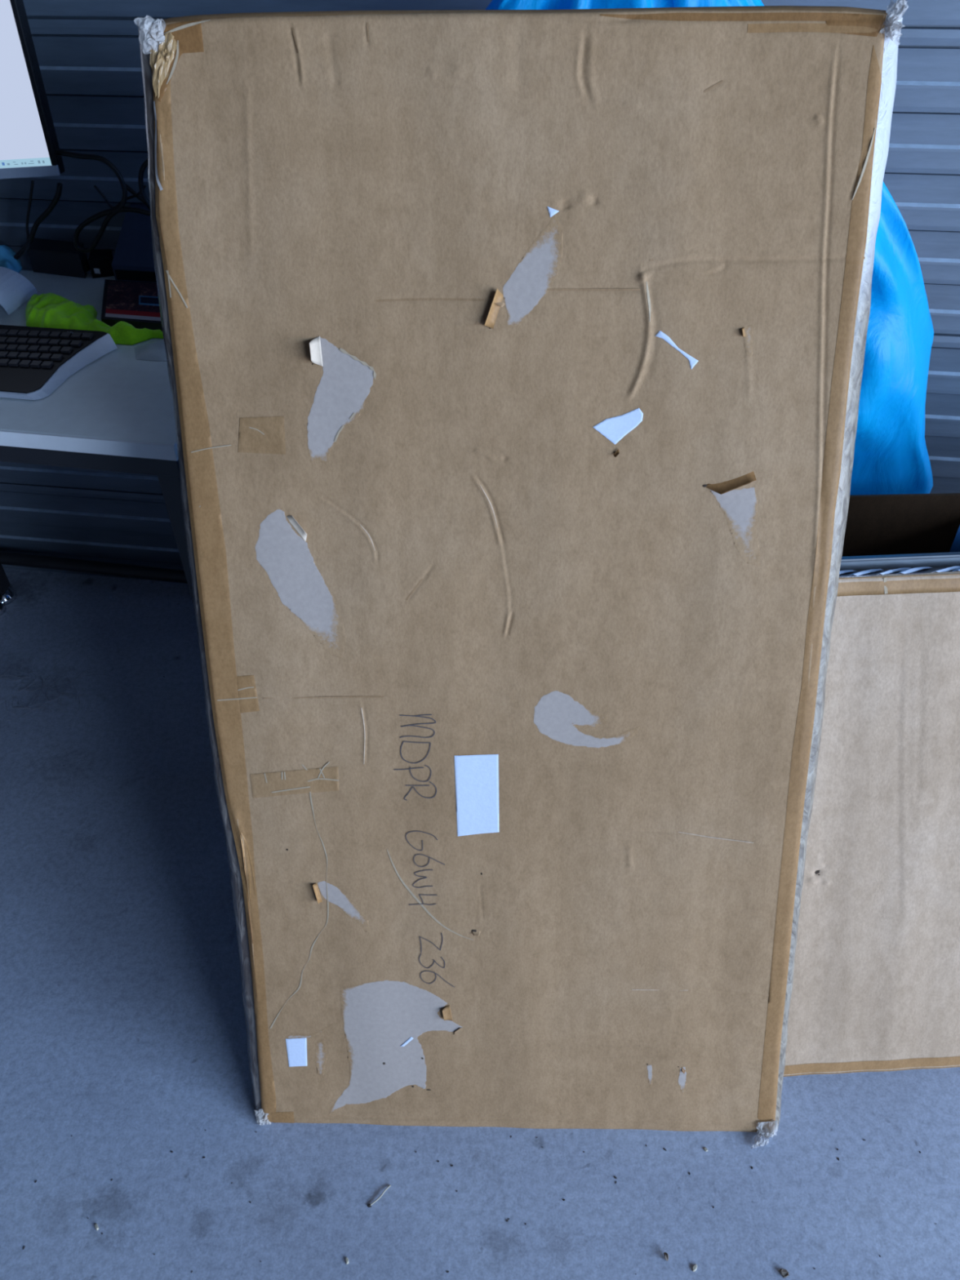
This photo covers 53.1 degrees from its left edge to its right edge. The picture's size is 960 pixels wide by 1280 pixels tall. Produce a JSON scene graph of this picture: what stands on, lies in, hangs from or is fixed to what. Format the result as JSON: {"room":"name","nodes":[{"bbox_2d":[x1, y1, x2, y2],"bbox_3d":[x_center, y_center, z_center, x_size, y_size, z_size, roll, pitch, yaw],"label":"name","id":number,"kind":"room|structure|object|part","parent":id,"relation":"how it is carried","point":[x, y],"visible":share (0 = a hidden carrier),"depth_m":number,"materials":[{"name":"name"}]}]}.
{"room":"garage","nodes":[
{"label":"garage","id":0,"kind":"room"},
{"bbox_2d":[0,567,959,1279],"bbox_3d":[2.574,3.651,-1.780,13.000,0.120,14.400,-1,42,0],"label":"floor","id":1,"kind":"structure","parent":0,"point":[123,1029],"depth_m":1.43,"materials":[{"name":"concrete"}]},
{"bbox_2d":[0,645,112,720],"bbox_3d":[-0.980,0.096,2.153,0.246,0.005,0.280,-34,51,-31],"label":"dust fluff","id":2,"kind":"object","parent":1,"relation":"on","point":[42,684],"visible":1,"depth_m":2.14,"materials":[{"name":"grey"}]},
{"bbox_2d":[94,1222,98,1230],"bbox_3d":[-0.536,0.819,1.341,0.004,0.002,0.011,-28,48,-27],"label":"chip","id":3,"kind":"object","parent":1,"relation":"on","point":[96,1227],"visible":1,"depth_m":1.34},
{"bbox_2d":[0,270,194,615],"bbox_3d":[-1.113,-0.257,1.954,1.498,0.800,0.598,6,43,8],"label":"desk","id":4,"kind":"object","parent":1,"relation":"on","point":[115,413],"visible":0.33,"depth_m":1.47,"materials":[{"name":"grey laminate"}]},
{"bbox_3d":[-1.186,-0.403,2.113,0.036,0.746,0.036,6,43,8],"label":"leg","id":5,"kind":"part","parent":4,"relation":"part of","materials":[{"name":"black metal"}]},
{"bbox_2d":[0,244,22,272],"bbox_3d":[-0.919,-0.738,1.853,0.052,0.044,0.104,-15,44,-15],"label":"glove","id":6,"kind":"object","parent":4,"relation":"on","point":[7,260],"visible":0.65,"depth_m":1.84,"materials":[{"name":"blue rubber"}]},
{"bbox_2d":[0,266,37,315],"bbox_3d":[-0.901,-0.624,1.713,0.178,0.054,0.098,-3,42,-2],"label":"paper","id":7,"kind":"object","parent":4,"relation":"on","point":[15,289],"visible":1,"depth_m":1.72,"materials":[{"name":"white paper"}]},
{"bbox_2d":[0,0,64,178],"bbox_3d":[-0.993,-0.859,1.603,0.560,0.561,0.206,-6,42,-6],"label":"computer monitor","id":8,"kind":"object","parent":4,"relation":"on","point":[28,142],"visible":1,"depth_m":1.55,"materials":[{"name":"black plastic"}]},
{"bbox_2d":[26,180,34,240],"bbox_3d":[-0.804,-0.746,1.701,0.071,0.130,0.017,11,43,13],"label":"cable","id":9,"kind":"object","parent":8,"relation":"hanging from","point":[32,181],"visible":0.79,"depth_m":1.68,"materials":[{"name":"black rubber"}]},
{"bbox_2d":[13,182,62,259],"bbox_3d":[-0.783,-0.732,1.690,0.140,0.138,0.027,8,43,10],"label":"cable","id":10,"kind":"object","parent":8,"relation":"hanging from","point":[59,188],"visible":1,"depth_m":1.68,"materials":[{"name":"black rubber"}]},
{"bbox_2d":[55,149,150,253],"bbox_3d":[-0.642,-0.753,1.652,0.153,0.170,0.008,-1,42,0],"label":"cable","id":11,"kind":"object","parent":8,"relation":"hanging from","point":[110,213],"visible":1,"depth_m":1.66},
{"bbox_2d":[137,158,150,210],"bbox_3d":[-0.568,-0.779,1.657,0.039,0.108,0.008,-1,42,0],"label":"cable","id":12,"kind":"object","parent":11,"relation":"attached to","point":[145,163],"visible":0.73,"depth_m":1.65,"materials":[{"name":"black rubber"}]},
{"bbox_2d":[93,184,146,208],"bbox_3d":[-0.627,-0.777,1.684,0.092,0.041,0.004,-1,42,0],"label":"cable","id":13,"kind":"object","parent":8,"relation":"attached to","point":[138,193],"visible":0.73,"depth_m":1.68,"materials":[{"name":"black rubber"}]},
{"bbox_2d":[125,183,146,204],"bbox_3d":[-0.598,-0.779,1.697,0.053,0.052,0.008,-1,42,0],"label":"cable","id":14,"kind":"object","parent":13,"relation":"attached to","point":[130,189],"visible":0.48,"depth_m":1.69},
{"bbox_2d":[26,238,89,278],"bbox_3d":[-0.810,-0.736,1.848,0.148,0.045,0.054,12,44,14],"label":"power adapter","id":15,"kind":"object","parent":4,"relation":"on","point":[49,256],"visible":0.95,"depth_m":1.83,"materials":[{"name":"black plastic"}]},
{"bbox_2d":[81,258,89,271],"bbox_3d":[-0.752,-0.712,1.824,0.016,0.020,0.014,6,43,8],"label":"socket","id":16,"kind":"object","parent":15,"relation":"attached to","point":[85,265],"depth_m":1.82,"materials":[{"name":"black plastic"}]},
{"bbox_2d":[0,324,117,399],"bbox_3d":[-0.899,-0.466,1.561,0.571,0.029,0.200,6,43,8],"label":"keyboard","id":17,"kind":"object","parent":4,"relation":"on","point":[34,362],"visible":1,"depth_m":1.54,"materials":[{"name":"black plastic"}]},
{"bbox_3d":[-1.087,-0.194,2.392,1.438,0.032,0.032,6,43,8],"label":"foot rail","id":18,"kind":"part","parent":4,"relation":"part of","materials":[{"name":"black metal"}]},
{"bbox_2d":[25,293,163,345],"bbox_3d":[-0.681,-0.554,1.651,0.308,0.033,0.103,23,47,24],"label":"cleaning cloth","id":19,"kind":"object","parent":4,"relation":"on","point":[48,310],"visible":0.88,"depth_m":1.64,"materials":[{"name":"green fabric"}]},
{"bbox_2d":[88,248,114,278],"bbox_3d":[-0.722,-0.718,1.834,0.040,0.035,0.061,-8,42,-7],"label":"dock","id":20,"kind":"object","parent":4,"relation":"on","point":[100,261],"visible":0.96,"depth_m":1.82,"materials":[{"name":"black plastic"}]},
{"bbox_2d":[101,279,162,331],"bbox_3d":[-0.610,-0.597,1.710,0.118,0.017,0.237,-10,43,-10],"label":"patterned box","id":21,"kind":"object","parent":4,"relation":"on","point":[136,304],"visible":0.63,"depth_m":1.69,"materials":[{"name":"black cardboard"}]},
{"bbox_2d":[106,280,159,312],"bbox_3d":[-0.611,-0.614,1.718,0.176,0.001,0.121,6,43,8],"label":"print","id":22,"kind":"object","parent":21,"relation":"on","point":[122,296],"depth_m":1.72},
{"bbox_3d":[-0.577,-0.601,1.701,0.076,0.001,0.038,6,43,8],"label":"title panel","id":23,"kind":"part","parent":21,"relation":"part of","materials":[{"name":"blue cardboard"}]},
{"bbox_3d":[-0.575,-0.601,1.701,0.068,0.001,0.026,6,43,8],"label":"title panel","id":24,"kind":"part","parent":21,"relation":"part of","materials":[{"name":"blue cardboard"}]},
{"bbox_2d":[111,202,156,282],"bbox_3d":[-0.565,-0.741,1.799,0.235,0.110,0.108,6,43,8],"label":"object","id":25,"kind":"object","parent":4,"relation":"on","point":[133,258],"visible":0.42,"depth_m":1.79,"materials":[{"name":"blue plastic"}]},
{"bbox_3d":[-0.473,-0.040,1.695,0.036,0.746,0.036,6,43,8],"label":"leg","id":26,"kind":"part","parent":4,"relation":"part of","materials":[{"name":"black metal"}]},
{"bbox_2d":[369,1184,391,1205],"bbox_3d":[-0.141,0.790,1.365,0.037,0.004,0.004,-33,51,-31],"label":"straw","id":27,"kind":"object","parent":1,"relation":"on","point":[389,1185],"visible":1,"depth_m":1.36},
{"bbox_2d":[15,582,936,1275],"bbox_3d":[-0.440,0.516,1.678,2.185,0.001,0.960,32,51,31],"label":"grit","id":28,"kind":"object","parent":1,"relation":"on","point":[615,1177],"visible":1,"depth_m":1.39,"materials":[{"name":"black gravel"}]},
{"bbox_2d":[136,0,908,1150],"bbox_3d":[0.039,0.038,1.217,0.814,1.350,0.654,0,42,2],"label":"carton","id":29,"kind":"object","parent":1,"relation":"on","point":[515,358],"visible":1,"depth_m":1.15,"materials":[{"name":"cardboard"}]},
{"bbox_3d":[-0.346,0.035,1.243,0.043,1.436,0.044,0,18,2],"label":"panel","id":30,"kind":"part","parent":29,"relation":"part of","materials":[{"name":"brown cardboard"}]},
{"bbox_3d":[0.034,-0.651,1.009,0.765,0.016,0.044,0,18,2],"label":"panel","id":31,"kind":"part","parent":29,"relation":"part of","materials":[{"name":"brown cardboard"}]},
{"bbox_3d":[0.431,0.038,1.221,0.029,1.438,0.044,0,18,2],"label":"panel","id":32,"kind":"part","parent":29,"relation":"part of","materials":[{"name":"brown cardboard"}]},
{"bbox_2d":[663,1252,668,1261],"bbox_3d":[0.253,0.835,1.302,0.006,0.008,0.011,-1,42,0],"label":"dry leaf","id":33,"kind":"object","parent":1,"relation":"on","point":[666,1255],"visible":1,"depth_m":1.30,"materials":[{"name":"plant"}]},
{"bbox_2d":[692,1264,697,1271],"bbox_3d":[0.289,0.846,1.294,0.007,0.002,0.009,-1,42,0],"label":"chip","id":34,"kind":"object","parent":1,"relation":"on","point":[695,1267],"visible":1,"depth_m":1.29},
{"bbox_2d":[484,0,933,495],"bbox_3d":[0.195,-0.383,1.613,1.207,1.404,0.268,-1,42,0],"label":"plastic sack","id":35,"kind":"object","parent":1,"relation":"on","point":[891,457],"visible":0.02,"depth_m":1.49,"materials":[{"name":"blue plastic"}]},
{"bbox_2d":[778,1268,789,1277],"bbox_3d":[0.408,0.848,1.287,0.011,0.005,0.012,-26,48,-25],"label":"flake","id":36,"kind":"object","parent":1,"relation":"on","point":[784,1273],"visible":1,"depth_m":1.29,"materials":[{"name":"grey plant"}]},
{"bbox_2d":[783,565,959,1076],"bbox_3d":[1.058,0.267,1.386,1.506,0.737,0.350,-2,42,-1],"label":"carton","id":37,"kind":"object","parent":1,"relation":"on","point":[876,985],"visible":0.63,"depth_m":1.36,"materials":[{"name":"cardboard"}]},
{"bbox_3d":[1.048,-0.109,1.266,1.500,0.005,0.026,-2,18,-1],"label":"panel","id":38,"kind":"part","parent":37,"relation":"part of","materials":[{"name":"cardboard"}]},
{"bbox_2d":[840,551,959,570],"bbox_3d":[1.075,0.252,1.409,1.430,0.746,0.343,-2,42,-1],"label":"panel","id":39,"kind":"object","parent":37,"relation":"in","point":[953,558],"visible":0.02,"depth_m":1.27,"materials":[{"name":"grey metal"}]},
{"bbox_3d":[1.062,-0.132,1.284,1.430,0.003,0.016,-2,18,-1],"label":"edge trim","id":40,"kind":"part","parent":39,"relation":"part of","materials":[{"name":"grey metal"}]},
{"bbox_2d":[841,493,959,556],"bbox_3d":[0.534,0.102,1.654,0.743,0.620,0.316,-1,42,0],"label":"carton","id":41,"kind":"object","parent":1,"relation":"on","point":[895,523],"visible":0.02,"depth_m":1.60,"materials":[{"name":"brown cardboard"}]},
{"bbox_2d":[949,525,959,552],"bbox_3d":[0.759,0.090,1.568,0.252,0.721,0.017,-1,42,0],"label":"plastic film","id":42,"kind":"object","parent":41,"relation":"in","point":[955,547],"visible":0.02,"depth_m":1.36,"materials":[{"name":"blue plastic"}]},
{"bbox_2d":[0,0,959,580],"bbox_3d":[2.143,-1.147,1.002,8.600,3.300,0.105,5,42,7],"label":"wall","id":43,"kind":"structure","parent":0,"point":[88,51],"depth_m":1.71,"materials":[{"name":"grey metal"}]}
]}

